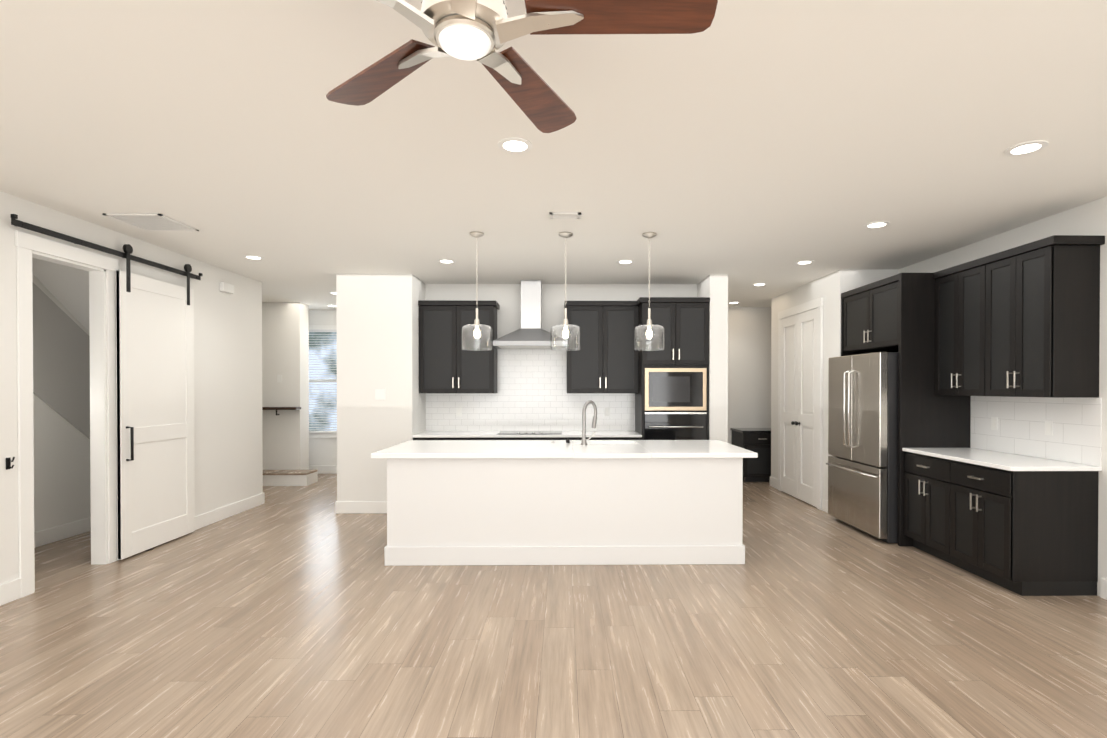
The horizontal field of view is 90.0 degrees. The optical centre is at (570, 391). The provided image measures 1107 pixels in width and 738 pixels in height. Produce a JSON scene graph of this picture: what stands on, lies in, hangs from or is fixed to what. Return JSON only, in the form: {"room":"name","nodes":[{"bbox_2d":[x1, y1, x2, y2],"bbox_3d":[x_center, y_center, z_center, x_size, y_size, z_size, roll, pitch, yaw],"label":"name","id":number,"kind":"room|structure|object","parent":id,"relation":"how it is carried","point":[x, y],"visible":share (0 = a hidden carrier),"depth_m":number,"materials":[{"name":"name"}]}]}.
{"room":"kitchen","nodes":[
{"label":"kitchen","id":0,"kind":"room"},
{"bbox_2d":[0,474,1106,737],"bbox_3d":[0.010,1.486,4.530,14.000,0.100,16.000,0,0,-1],"label":"floor","id":1,"kind":"structure","parent":0,"point":[294,612],"depth_m":3.19,"materials":[{"name":"brown wood"}]},
{"bbox_2d":[263,470,317,485],"bbox_3d":[-4.791,1.312,8.444,1.700,0.190,0.383,0,0,-1],"label":"step","id":2,"kind":"structure","parent":1,"relation":"on","point":[289,477],"depth_m":8.28,"materials":[{"name":"white paint"}]},
{"bbox_2d":[413,437,495,439],"bbox_3d":[-1.369,0.976,6.799,0.957,0.885,0.617,0,0,-1],"label":"base cabinet","id":3,"kind":"object","parent":1,"relation":"on","point":[414,438],"depth_m":6.49,"materials":[{"name":"black wood"}]},
{"bbox_2d":[496,437,571,439],"bbox_3d":[-0.495,0.976,6.810,1.028,0.885,0.617,0,0,-1],"label":"base cabinet","id":4,"kind":"object","parent":1,"relation":"on","point":[497,438],"depth_m":6.50,"materials":[{"name":"black wood"}]},
{"bbox_2d":[412,429,639,436],"bbox_3d":[-0.503,0.519,6.801,2.688,0.030,0.628,0,0,-1],"label":"countertop","id":5,"kind":"structure","parent":4,"relation":"on","point":[426,433],"depth_m":6.55,"materials":[{"name":"white stone"}]},
{"bbox_2d":[496,431,563,432],"bbox_3d":[-0.484,0.492,6.797,0.770,0.024,0.440,0,0,-1],"label":"cooktop","id":6,"kind":"object","parent":5,"relation":"in","point":[496,431],"depth_m":6.88,"materials":[{"name":"black glass"}]},
{"bbox_2d":[384,460,744,565],"bbox_3d":[-0.045,0.987,5.121,2.987,0.890,1.082,0,0,-1],"label":"kitchen island","id":7,"kind":"object","parent":1,"relation":"on","point":[584,501],"depth_m":4.59,"materials":[{"name":"white paint"}]},
{"bbox_2d":[371,440,757,459],"bbox_3d":[-0.048,0.522,5.125,3.180,0.040,1.155,0,0,-1],"label":"island countertop","id":8,"kind":"structure","parent":7,"relation":"on","point":[411,449],"depth_m":4.75,"materials":[{"name":"white stone"}]},
{"bbox_2d":[579,400,596,443],"bbox_3d":[0.183,0.290,5.294,0.166,0.420,0.234,0,0,-1],"label":"faucet","id":9,"kind":"object","parent":8,"relation":"on","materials":[{"name":"silver metal"}]},
{"bbox_2d":[572,437,639,439],"bbox_3d":[0.371,0.976,6.821,0.939,0.885,0.617,0,0,-1],"label":"base cabinet","id":10,"kind":"object","parent":1,"relation":"on","point":[573,438],"depth_m":6.53,"materials":[{"name":"black wood"}]},
{"bbox_2d":[635,297,709,439],"bbox_3d":[1.239,0.154,6.820,0.798,2.530,0.630,0,0,-1],"label":"tall cabinet","id":11,"kind":"object","parent":1,"relation":"on","point":[668,385],"depth_m":6.52,"materials":[{"name":"black wood"}]},
{"bbox_2d":[730,428,770,481],"bbox_3d":[3.240,1.001,8.840,1.170,0.805,0.654,0,0,-1],"label":"base cabinet","id":12,"kind":"object","parent":1,"relation":"on","point":[758,441],"visible":0.31,"depth_m":8.55,"materials":[{"name":"black wood"}]},
{"bbox_2d":[826,352,897,542],"bbox_3d":[3.256,0.524,5.700,0.854,1.805,1.010,0,0,-1],"label":"fridge","id":13,"kind":"object","parent":1,"relation":"on","point":[862,463],"visible":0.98,"depth_m":5.45,"materials":[{"name":"grey metal"}]},
{"bbox_2d":[901,451,940,558],"bbox_3d":[3.401,0.991,4.786,0.627,0.885,0.669,0,0,-1],"label":"base cabinet","id":14,"kind":"object","parent":1,"relation":"on","point":[920,474],"depth_m":4.88,"materials":[{"name":"black wood"}]},
{"bbox_2d":[941,459,1098,595],"bbox_3d":[3.408,0.995,4.235,0.627,0.885,0.669,0,0,-1],"label":"base cabinet","id":15,"kind":"object","parent":1,"relation":"on","point":[1025,533],"depth_m":3.90,"materials":[{"name":"black wood"}]},
{"bbox_2d":[901,447,1101,470],"bbox_3d":[3.397,0.536,4.495,0.643,0.030,1.245,0,0,-1],"label":"countertop","id":16,"kind":"structure","parent":15,"relation":"on","point":[1003,461],"depth_m":4.27,"materials":[{"name":"white stone"}]},
{"bbox_2d":[0,0,1106,595],"bbox_3d":[0.010,-0.052,4.519,14.000,2.975,16.000,0,0,-1],"label":"wall","id":17,"kind":"structure","parent":0,"point":[734,150],"depth_m":3.57,"materials":[{"name":"white paint"}]},
{"bbox_2d":[6,457,14,469],"bbox_3d":[-3.825,0.488,3.789,0.048,0.087,0.030,0,0,-1],"label":"wall hook","id":18,"kind":"object","parent":17,"relation":"attached to","point":[8,463],"visible":1,"depth_m":3.79,"materials":[{"name":"black metal"}]},
{"bbox_2d":[0,578,20,605],"bbox_3d":[-3.797,1.397,0.288,0.016,0.140,7.155,0,0,-1],"label":"baseboard","id":19,"kind":"structure","parent":17,"relation":"attached to","point":[10,591],"depth_m":3.79,"materials":[{"name":"white paint"}]},
{"bbox_2d":[34,517,90,547],"bbox_3d":[-4.915,1.364,4.816,0.016,0.140,3.060,0,0,-1],"label":"baseboard","id":20,"kind":"structure","parent":17,"relation":"attached to","point":[60,532],"depth_m":5.35,"materials":[{"name":"white paint"}]},
{"bbox_2d":[15,230,118,597],"bbox_3d":[-3.907,0.158,4.283,0.143,2.560,0.875,0,0,-1],"label":"trim","id":21,"kind":"structure","parent":17,"relation":"attached to","point":[103,415],"depth_m":4.58,"materials":[{"name":"white paint"}]},
{"bbox_2d":[11,214,202,559],"bbox_3d":[-3.798,0.085,4.751,0.126,2.698,1.964,0,0,-1],"label":"barn door","id":22,"kind":"structure","parent":17,"relation":"in","point":[155,410],"depth_m":5.04,"materials":[{"name":"white paint"}]},
{"bbox_2d":[103,213,198,230],"bbox_3d":[-3.336,-1.357,4.419,0.464,0.011,0.456,0,0,-1],"label":"air vent","id":23,"kind":"object","parent":17,"relation":"in","point":[153,222],"depth_m":4.42,"materials":[{"name":"white metal"}]},
{"bbox_2d":[220,282,233,293],"bbox_3d":[-3.856,-1.167,6.221,0.048,0.100,0.200,0,0,-1],"label":"door chime","id":24,"kind":"object","parent":17,"relation":"attached to","point":[226,287],"visible":1,"depth_m":6.19,"materials":[{"name":"white plastic"}]},
{"bbox_2d":[195,492,264,529],"bbox_3d":[-3.869,1.356,5.873,0.016,0.140,2.307,0,0,-1],"label":"baseboard","id":25,"kind":"structure","parent":17,"relation":"attached to","point":[213,516],"depth_m":6.26,"materials":[{"name":"white paint"}]},
{"bbox_2d":[243,255,263,259],"bbox_3d":[-3.225,-1.368,5.638,0.189,0.007,0.189,0,1,44],"label":"recessed light","id":26,"kind":"object","parent":17,"relation":"in","point":[255,257],"depth_m":5.63,"materials":[{"name":"white paint"}]},
{"bbox_2d":[262,407,300,414],"bbox_3d":[-4.892,0.302,8.543,1.400,0.132,0.168,0,0,-1],"label":"stair handrail","id":27,"kind":"object","parent":17,"relation":"attached to","point":[281,408],"visible":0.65,"depth_m":8.46,"materials":[{"name":"brown wood"}]},
{"bbox_2d":[309,325,336,437],"bbox_3d":[-4.204,-0.171,9.432,0.880,1.920,0.060,0,0,-1],"label":"window","id":28,"kind":"structure","parent":17,"relation":"in","point":[322,381],"depth_m":9.45,"materials":[{"name":"glass"}]},
{"bbox_2d":[309,465,336,473],"bbox_3d":[-4.224,1.329,9.467,2.860,0.140,0.017,0,0,-1],"label":"baseboard","id":29,"kind":"structure","parent":17,"relation":"attached to","point":[322,469],"depth_m":9.46,"materials":[{"name":"white paint"}]},
{"bbox_2d":[337,501,386,513],"bbox_3d":[-2.285,1.351,6.472,0.880,0.140,0.017,0,0,-1],"label":"baseboard","id":30,"kind":"structure","parent":17,"relation":"attached to","point":[343,507],"depth_m":6.46,"materials":[{"name":"white paint"}]},
{"bbox_2d":[375,389,385,399],"bbox_3d":[-2.215,0.031,6.465,0.120,0.120,0.009,0,0,-1],"label":"switch plate","id":31,"kind":"object","parent":17,"relation":"attached to","point":[380,394],"depth_m":6.46,"materials":[{"name":"white plastic"}]},
{"bbox_2d":[437,259,455,262],"bbox_3d":[-1.297,-1.369,5.813,0.189,0.007,0.189,0,1,44],"label":"recessed light","id":32,"kind":"object","parent":17,"relation":"in","point":[440,260],"depth_m":5.80,"materials":[{"name":"white paint"}]},
{"bbox_2d":[418,301,499,392],"bbox_3d":[-1.390,-0.547,6.922,0.918,1.130,0.347,0,0,-1],"label":"upper cabinet","id":33,"kind":"object","parent":17,"relation":"attached to","point":[444,367],"depth_m":6.75,"materials":[{"name":"black wood"}]},
{"bbox_2d":[462,232,491,349],"bbox_3d":[-0.803,-0.864,4.773,0.260,0.998,0.260,0,0,-1],"label":"pendant light","id":34,"kind":"object","parent":17,"relation":"hanging from","point":[476,324],"visible":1,"depth_m":4.76,"materials":[{"name":"clear glass"}]},
{"bbox_2d":[498,137,532,152],"bbox_3d":[-0.301,-1.349,3.035,0.189,0.007,0.189,0,1,44],"label":"recessed light","id":35,"kind":"object","parent":17,"relation":"in","point":[515,145],"depth_m":3.02,"materials":[{"name":"white paint"}]},
{"bbox_2d":[326,0,717,132],"bbox_3d":[-0.255,-1.141,1.523,1.296,0.397,1.322,0,0,-1],"label":"ceiling fan","id":36,"kind":"object","parent":17,"relation":"hanging from","point":[482,31],"visible":1,"depth_m":1.53,"materials":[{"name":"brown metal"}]},
{"bbox_2d":[425,349,634,430],"bbox_3d":[-0.508,-0.024,7.103,2.687,1.049,0.016,0,0,-1],"label":"backsplash","id":37,"kind":"structure","parent":17,"relation":"attached to","point":[531,394],"depth_m":7.10,"materials":[{"name":"tile"}]},
{"bbox_2d":[493,280,566,348],"bbox_3d":[-0.485,-0.963,6.855,0.880,0.831,0.498,0,0,-1],"label":"range hood","id":38,"kind":"object","parent":17,"relation":"attached to","point":[531,333],"visible":0.83,"depth_m":6.84,"materials":[{"name":"silver metal"}]},
{"bbox_2d":[550,212,580,218],"bbox_3d":[-0.035,-1.356,4.240,0.234,0.011,0.151,0,0,-1],"label":"air vent","id":39,"kind":"object","parent":17,"relation":"in","point":[553,215],"depth_m":4.25,"materials":[{"name":"white metal"}]},
{"bbox_2d":[551,232,580,350],"bbox_3d":[-0.039,-0.864,4.782,0.260,0.998,0.260,0,0,-1],"label":"pendant light","id":40,"kind":"object","parent":17,"relation":"hanging from","point":[565,325],"visible":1,"depth_m":4.77,"materials":[{"name":"clear glass"}]},
{"bbox_2d":[564,301,635,392],"bbox_3d":[0.399,-0.547,6.945,0.880,1.130,0.347,0,0,-1],"label":"upper cabinet","id":41,"kind":"object","parent":17,"relation":"attached to","point":[605,362],"depth_m":6.78,"materials":[{"name":"black wood"}]},
{"bbox_2d":[616,260,633,263],"bbox_3d":[0.583,-1.370,5.837,0.189,0.007,0.189,0,1,44],"label":"recessed light","id":42,"kind":"object","parent":17,"relation":"in","point":[619,261],"depth_m":5.81,"materials":[{"name":"white paint"}]},
{"bbox_2d":[634,232,664,350],"bbox_3d":[0.686,-0.864,4.792,0.260,0.998,0.260,0,0,-1],"label":"pendant light","id":43,"kind":"object","parent":17,"relation":"hanging from","point":[649,325],"visible":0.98,"depth_m":4.78,"materials":[{"name":"clear glass"}]},
{"bbox_2d":[752,283,766,285],"bbox_3d":[2.436,-1.379,7.121,0.189,0.007,0.189,0,1,44],"label":"recessed light","id":44,"kind":"object","parent":17,"relation":"in","point":[756,284],"depth_m":7.10,"materials":[{"name":"white paint"}]},
{"bbox_2d":[770,476,777,488],"bbox_3d":[3.005,1.339,8.118,0.016,0.140,0.340,0,0,-1],"label":"baseboard","id":45,"kind":"structure","parent":17,"relation":"attached to","point":[773,481],"depth_m":8.12,"materials":[{"name":"white paint"}]},
{"bbox_2d":[778,297,823,509],"bbox_3d":[2.980,0.140,7.279,0.085,2.550,1.320,0,0,-1],"label":"pantry doors","id":46,"kind":"structure","parent":17,"relation":"in","point":[800,401],"depth_m":7.18,"materials":[{"name":"white paint"}]},
{"bbox_2d":[795,260,813,263],"bbox_3d":[2.483,-1.370,5.861,0.189,0.007,0.189,0,1,44],"label":"recessed light","id":47,"kind":"object","parent":17,"relation":"in","point":[803,261],"depth_m":5.85,"materials":[{"name":"white paint"}]},
{"bbox_2d":[822,499,827,512],"bbox_3d":[3.026,1.351,6.449,0.016,0.140,0.360,0,0,-1],"label":"baseboard","id":48,"kind":"structure","parent":17,"relation":"attached to","point":[824,502],"depth_m":6.54,"materials":[{"name":"white paint"}]},
{"bbox_2d":[864,221,889,227],"bbox_3d":[2.500,-1.360,4.511,0.189,0.007,0.189,0,1,44],"label":"recessed light","id":49,"kind":"object","parent":17,"relation":"in","point":[878,224],"depth_m":4.49,"materials":[{"name":"white paint"}]},
{"bbox_2d":[841,273,932,354],"bbox_3d":[3.385,-0.773,5.677,0.637,0.660,1.060,0,0,-1],"label":"upper cabinet","id":50,"kind":"object","parent":17,"relation":"attached to","point":[894,313],"depth_m":5.33,"materials":[{"name":"black wood"}]},
{"bbox_2d":[933,259,976,398],"bbox_3d":[3.541,-0.531,4.777,0.347,1.130,0.669,0,0,-1],"label":"upper cabinet","id":51,"kind":"object","parent":17,"relation":"attached to","point":[955,287],"depth_m":4.84,"materials":[{"name":"black wood"}]},
{"bbox_2d":[1004,140,1047,155],"bbox_3d":[2.529,-1.349,3.072,0.189,0.007,0.189,0,1,44],"label":"recessed light","id":52,"kind":"object","parent":17,"relation":"in","point":[1032,146],"depth_m":3.06,"materials":[{"name":"white paint"}]},
{"bbox_2d":[970,396,1101,466],"bbox_3d":[3.711,0.278,4.499,0.016,0.483,1.239,0,0,-1],"label":"backsplash","id":53,"kind":"structure","parent":17,"relation":"attached to","point":[1066,429],"depth_m":4.37,"materials":[{"name":"tile"}]},
{"bbox_2d":[977,235,1104,397],"bbox_3d":[3.548,-0.527,4.226,0.347,1.130,0.669,0,0,-1],"label":"upper cabinet","id":54,"kind":"object","parent":17,"relation":"attached to","point":[1022,320],"depth_m":3.97,"materials":[{"name":"black wood"}]},
{"bbox_2d":[1100,578,1106,599],"bbox_3d":[3.765,1.397,0.343,0.016,0.140,7.070,0,0,-1],"label":"baseboard","id":55,"kind":"structure","parent":17,"relation":"attached to","point":[1103,582],"depth_m":3.85,"materials":[{"name":"white paint"}]}
]}

